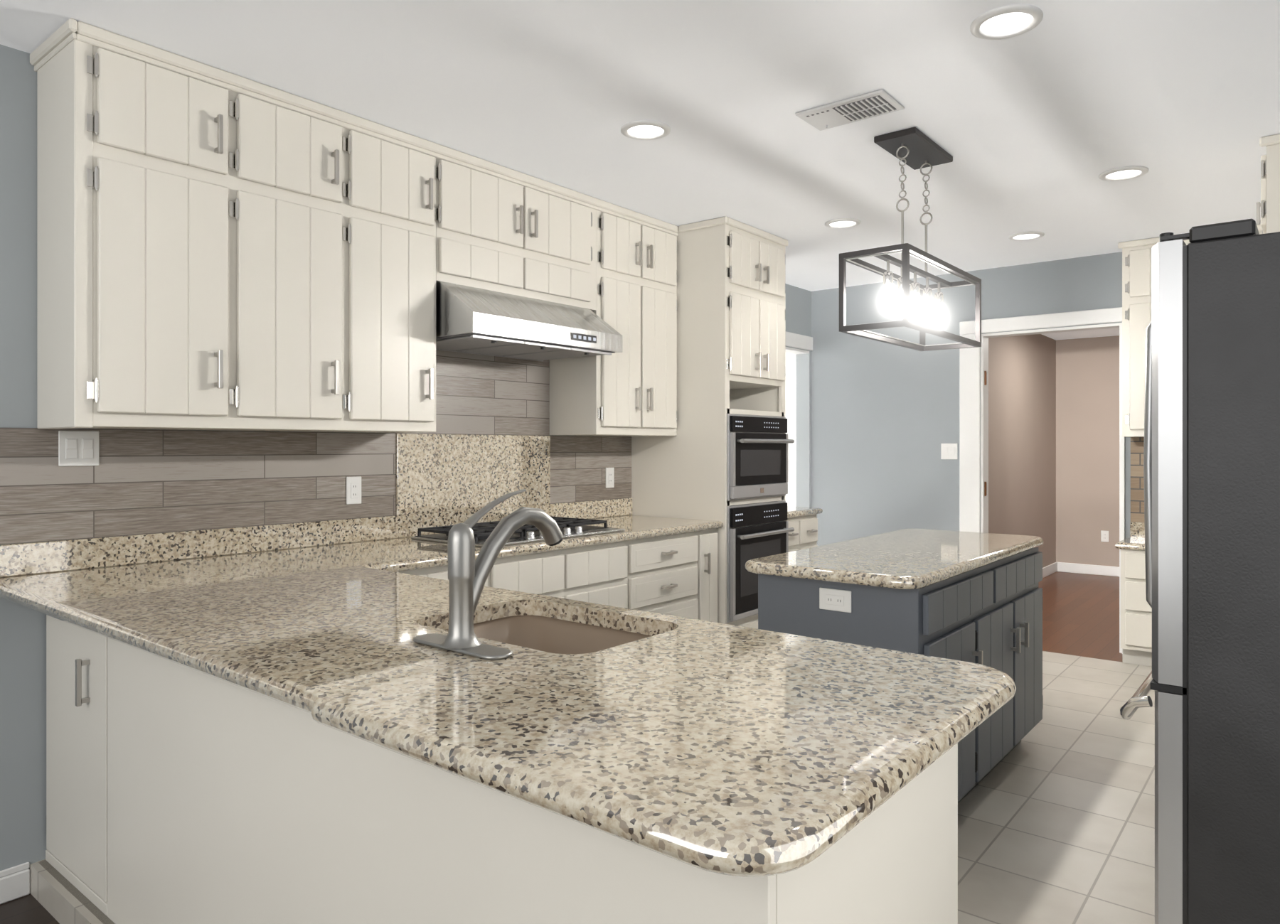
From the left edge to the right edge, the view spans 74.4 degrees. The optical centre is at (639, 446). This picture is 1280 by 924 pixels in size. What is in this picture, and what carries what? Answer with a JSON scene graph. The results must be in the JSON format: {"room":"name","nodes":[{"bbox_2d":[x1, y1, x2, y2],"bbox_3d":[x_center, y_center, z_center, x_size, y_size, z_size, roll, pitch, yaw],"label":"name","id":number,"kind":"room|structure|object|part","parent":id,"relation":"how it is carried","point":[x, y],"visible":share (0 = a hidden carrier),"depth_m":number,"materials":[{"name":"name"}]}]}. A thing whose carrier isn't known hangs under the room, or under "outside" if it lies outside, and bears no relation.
{"room":"kitchen","nodes":[
{"label":"kitchen","id":0,"kind":"room"},
{"bbox_2d":[0,44,1139,871],"bbox_3d":[-0.131,0.114,1.899,3.990,2.710,9.671,0,0,39],"label":"wall","id":1,"kind":"structure","parent":0,"point":[873,418],"depth_m":6.03,"materials":[{"name":"grey paint"}]},
{"bbox_2d":[0,349,631,545],"bbox_3d":[-1.040,-0.189,3.740,0.020,0.984,3.154,0,0,39],"label":"tile backsplash","id":2,"kind":"structure","parent":1,"relation":"attached to","point":[491,440],"depth_m":3.41,"materials":[{"name":"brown tile"}]},
{"bbox_2d":[58,430,99,466],"bbox_3d":[-1.831,0.007,2.752,0.010,0.115,0.116,0,0,39],"label":"light switch","id":3,"kind":"object","parent":2,"relation":"attached to","point":[75,448],"visible":1,"depth_m":2.75,"materials":[{"name":"white plastic"}]},
{"bbox_2d":[346,476,361,504],"bbox_3d":[-1.199,0.185,3.535,0.009,0.115,0.070,0,0,39],"label":"outlet","id":4,"kind":"object","parent":2,"relation":"attached to","point":[353,484],"visible":1,"depth_m":3.53,"materials":[{"name":"white plastic"}]},
{"bbox_2d":[605,467,614,488],"bbox_3d":[-0.171,0.179,4.810,0.009,0.115,0.070,0,0,39],"label":"outlet","id":5,"kind":"object","parent":2,"relation":"attached to","point":[609,471],"visible":1,"depth_m":4.81,"materials":[{"name":"white plastic"}]},
{"bbox_2d":[29,17,679,436],"bbox_3d":[-0.838,-0.647,3.692,0.394,1.185,2.978,0,0,39],"label":"upper cabinet","id":6,"kind":"object","parent":1,"relation":"attached to","point":[218,249],"visible":1,"depth_m":2.92,"materials":[{"name":"white paint"}]},
{"bbox_2d":[435,281,622,361],"bbox_3d":[-0.584,-0.556,3.866,0.548,0.250,0.919,0,0,39],"label":"range hood","id":7,"kind":"object","parent":6,"relation":"attached to","point":[469,320],"visible":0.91,"depth_m":3.66,"materials":[{"name":"silver metal"}]},
{"bbox_2d":[0,562,1119,905],"bbox_3d":[0.064,1.314,4.258,13.285,0.190,1.711,0,0,-39],"label":"baseboard","id":8,"kind":"structure","parent":1,"relation":"attached to","point":[14,881],"depth_m":2.64,"materials":[{"name":"white wood"}]},
{"bbox_2d":[940,443,957,459],"bbox_3d":[2.220,0.036,6.053,0.116,0.115,0.010,0,0,39],"label":"light switch","id":9,"kind":"object","parent":1,"relation":"attached to","point":[948,451],"visible":1,"depth_m":6.05,"materials":[{"name":"white plastic"}]},
{"bbox_2d":[785,307,1122,653],"bbox_3d":[1.912,0.216,5.765,2.400,2.205,1.026,0,0,33],"label":"door frame","id":10,"kind":"structure","parent":1,"relation":"attached to","point":[973,362],"depth_m":5.92,"materials":[{"name":"white wood"}]},
{"bbox_2d":[1130,437,1144,522],"bbox_3d":[3.404,0.210,5.097,0.763,0.536,0.010,0,0,39],"label":"tile backsplash","id":11,"kind":"structure","parent":1,"relation":"attached to","point":[1137,444],"depth_m":5.31,"materials":[{"name":"tile"}]},
{"bbox_2d":[0,571,1154,923],"bbox_3d":[0.025,1.394,4.066,6.470,0.150,13.240,0,0,39],"label":"floor","id":12,"kind":"structure","parent":0,"point":[1061,830],"depth_m":3.09,"materials":[{"name":"beige tile"}]},
{"bbox_2d":[38,529,957,923],"bbox_3d":[0.040,0.926,2.989,2.643,0.964,2.968,0,0,39],"label":"base cabinet","id":13,"kind":"object","parent":12,"relation":"on","point":[176,793],"visible":0.56,"depth_m":1.73,"materials":[{"name":"white paint"}]},
{"bbox_2d":[0,497,1016,877],"bbox_3d":[0.026,0.373,2.880,2.758,0.140,3.154,0,0,39],"label":"countertop","id":14,"kind":"structure","parent":13,"relation":"on","point":[717,748],"depth_m":1.44,"materials":[{"name":"beige stone"}]},
{"bbox_2d":[413,489,562,659],"bbox_3d":[-0.281,0.247,1.776,0.269,0.310,0.321,0,0,39],"label":"faucet","id":15,"kind":"object","parent":14,"relation":"on","point":[467,577],"visible":1,"depth_m":1.67,"materials":[{"name":"silver metal"}]},
{"bbox_2d":[411,516,625,546],"bbox_3d":[-0.532,0.380,3.834,0.505,0.046,0.850,0,0,39],"label":"gas cooktop","id":16,"kind":"object","parent":14,"relation":"in","point":[569,528],"visible":0.57,"depth_m":3.73,"materials":[{"name":"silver metal"}]},
{"bbox_2d":[445,615,651,654],"bbox_3d":[-0.215,0.544,1.921,0.572,0.200,0.412,0,0,39],"label":"undermount sink","id":17,"kind":"object","parent":14,"relation":"in","point":[542,633],"visible":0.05,"depth_m":2.15,"materials":[{"name":"beige ceramic"}]},
{"bbox_2d":[630,216,788,629],"bbox_3d":[0.425,0.039,5.000,0.716,2.558,0.686,0,0,39],"label":"tall cabinet","id":18,"kind":"object","parent":12,"relation":"on","point":[731,284],"visible":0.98,"depth_m":4.70,"materials":[{"name":"white paint"}]},
{"bbox_2d":[726,413,794,501],"bbox_3d":[0.467,0.059,4.979,0.692,0.471,0.629,0,0,39],"label":"wall oven","id":19,"kind":"object","parent":18,"relation":"in","point":[757,446],"visible":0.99,"depth_m":4.75,"materials":[{"name":"metal"}]},
{"bbox_2d":[726,500,794,622],"bbox_3d":[0.467,0.641,4.979,0.692,0.631,0.629,0,0,39],"label":"wall oven","id":20,"kind":"object","parent":18,"relation":"in","point":[759,530],"visible":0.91,"depth_m":4.68,"materials":[{"name":"black metal"}]},
{"bbox_2d":[785,514,817,552],"bbox_3d":[0.782,0.881,5.493,0.652,0.874,0.529,0,0,39],"label":"base cabinet","id":21,"kind":"object","parent":12,"relation":"on","point":[804,535],"visible":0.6,"depth_m":5.35,"materials":[{"name":"white paint"}]},
{"bbox_2d":[787,506,822,518],"bbox_3d":[0.780,0.423,5.507,0.634,0.040,0.549,0,0,39],"label":"countertop","id":22,"kind":"structure","parent":21,"relation":"on","point":[792,512],"depth_m":5.37,"materials":[{"name":"beige stone"}]},
{"bbox_2d":[758,546,1042,803],"bbox_3d":[1.114,0.881,3.374,0.654,0.874,1.449,0,0,39],"label":"kitchen island","id":23,"kind":"object","parent":12,"relation":"on","point":[990,615],"visible":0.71,"depth_m":2.97,"materials":[{"name":"grey paint"}]},
{"bbox_2d":[819,588,851,612],"bbox_3d":[0.650,0.513,2.811,0.115,0.072,0.009,0,0,39],"label":"island outlet","id":24,"kind":"object","parent":23,"relation":"attached to","point":[830,599],"visible":1,"depth_m":2.81,"materials":[{"name":"white plastic"}]},
{"bbox_2d":[745,529,1043,589],"bbox_3d":[1.083,0.423,3.370,0.645,0.040,1.565,0,0,39],"label":"island countertop","id":25,"kind":"structure","parent":23,"relation":"on","point":[905,559],"depth_m":3.07,"materials":[{"name":"beige stone"}]},
{"bbox_2d":[1117,223,1262,667],"bbox_3d":[3.270,0.039,4.965,0.809,2.558,0.383,0,0,39],"label":"tall cabinet","id":26,"kind":"object","parent":12,"relation":"on","point":[1136,611],"visible":0.32,"depth_m":5.06,"materials":[{"name":"white paint"}]},
{"bbox_2d":[1115,521,1144,551],"bbox_3d":[3.283,0.549,4.970,0.794,0.140,0.359,0,0,39],"label":"granite slab","id":27,"kind":"object","parent":26,"relation":"on","point":[1137,530],"visible":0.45,"depth_m":5.22,"materials":[{"name":"beige stone"}]},
{"bbox_2d":[1120,219,1279,923],"bbox_3d":[1.757,0.411,2.059,0.913,1.814,0.908,0,0,39],"label":"refrigerator","id":28,"kind":"object","parent":12,"relation":"on","point":[1212,447],"visible":1,"depth_m":1.87,"materials":[{"name":"black metal"}]},
{"bbox_2d":[0,0,1279,340],"bbox_3d":[0.025,-1.221,4.066,6.470,0.200,13.240,0,0,39],"label":"ceiling","id":29,"kind":"structure","parent":0,"point":[1186,92],"depth_m":2.97,"materials":[{"name":"white paint"}]},
{"bbox_2d":[620,120,670,140],"bbox_3d":[0.022,-1.234,3.297,0.196,0.011,0.196,0,0,39],"label":"recessed light","id":30,"kind":"object","parent":29,"relation":"in","point":[644,130],"visible":1,"depth_m":3.29,"materials":[{"name":"white plastic"}]},
{"bbox_2d":[824,218,861,228],"bbox_3d":[1.123,-1.234,4.668,0.196,0.011,0.196,0,0,39],"label":"recessed light","id":31,"kind":"object","parent":29,"relation":"in","point":[838,223],"visible":1,"depth_m":4.66,"materials":[{"name":"white plastic"}]},
{"bbox_2d":[795,88,904,130],"bbox_3d":[0.771,-1.229,3.104,0.340,0.022,0.200,0,0,39],"label":"vent register","id":32,"kind":"object","parent":29,"relation":"attached to","point":[877,103],"depth_m":3.08,"materials":[{"name":"white metal"}]},
{"bbox_2d":[839,126,981,351],"bbox_3d":[1.139,-0.841,3.488,0.270,0.799,0.860,0,0,39],"label":"pendant light","id":33,"kind":"object","parent":29,"relation":"hanging from","point":[910,146],"depth_m":3.40,"materials":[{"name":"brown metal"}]},
{"bbox_3d":[0.963,-0.568,3.270,0.064,0.113,0.064,0,0,39],"label":"pendant bulb","id":34,"kind":"part","parent":33,"relation":"part of","materials":[{"name":"white glass"}]},
{"bbox_3d":[1.051,-0.568,3.379,0.064,0.113,0.064,0,0,39],"label":"pendant bulb","id":35,"kind":"part","parent":33,"relation":"part of","materials":[{"name":"white glass"}]},
{"bbox_3d":[1.139,-0.568,3.488,0.064,0.113,0.064,0,0,39],"label":"pendant bulb","id":36,"kind":"part","parent":33,"relation":"part of","materials":[{"name":"white glass"}]},
{"bbox_3d":[1.227,-0.568,3.597,0.064,0.113,0.064,0,0,39],"label":"pendant bulb","id":37,"kind":"part","parent":33,"relation":"part of","materials":[{"name":"white glass"}]},
{"bbox_3d":[1.315,-0.568,3.706,0.064,0.113,0.064,0,0,39],"label":"pendant bulb","id":38,"kind":"part","parent":33,"relation":"part of","materials":[{"name":"white glass"}]},
{"bbox_2d":[969,4,1043,39],"bbox_3d":[1.068,-1.234,2.459,0.196,0.011,0.196,0,0,39],"label":"recessed light","id":39,"kind":"object","parent":29,"relation":"in","point":[1005,22],"visible":1,"depth_m":2.45,"materials":[{"name":"white plastic"}]},
{"bbox_2d":[1007,231,1044,241],"bbox_3d":[2.268,-1.234,4.952,0.196,0.011,0.196,0,0,39],"label":"recessed light","id":40,"kind":"object","parent":29,"relation":"in","point":[1023,236],"visible":1,"depth_m":4.94,"materials":[{"name":"white plastic"}]},
{"bbox_2d":[1098,165,1148,181],"bbox_3d":[2.192,-1.234,3.820,0.196,0.011,0.196,0,0,39],"label":"recessed light","id":41,"kind":"object","parent":29,"relation":"in","point":[1126,173],"visible":1,"depth_m":3.81,"materials":[{"name":"white plastic"}]},
{"bbox_2d":[785,352,795,507],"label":"window","id":42,"kind":"structure","parent":0,"point":[790,358],"depth_m":7.61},
{"bbox_2d":[988,334,1119,568],"bbox_3d":[4.026,0.099,7.051,1.990,2.440,3.569,0,0,39],"label":"wall","id":43,"kind":"structure","parent":0,"point":[1054,405],"depth_m":8.59,"materials":[{"name":"beige paint"}]},
{"bbox_2d":[1100,530,1108,542],"bbox_3d":[4.745,0.919,8.602,0.070,0.115,0.009,0,0,39],"label":"outlet","id":44,"kind":"object","parent":43,"relation":"attached to","point":[1104,535],"visible":1,"depth_m":8.60,"materials":[{"name":"white plastic"}]},
{"bbox_2d":[1256,133,1279,233],"bbox_3d":[3.256,0.039,3.750,0.800,2.558,1.555,0,0,39],"label":"upper cabinet","id":45,"kind":"object","parent":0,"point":[1269,205],"visible":0.27,"depth_m":3.37,"materials":[{"name":"white paint"}]}
]}

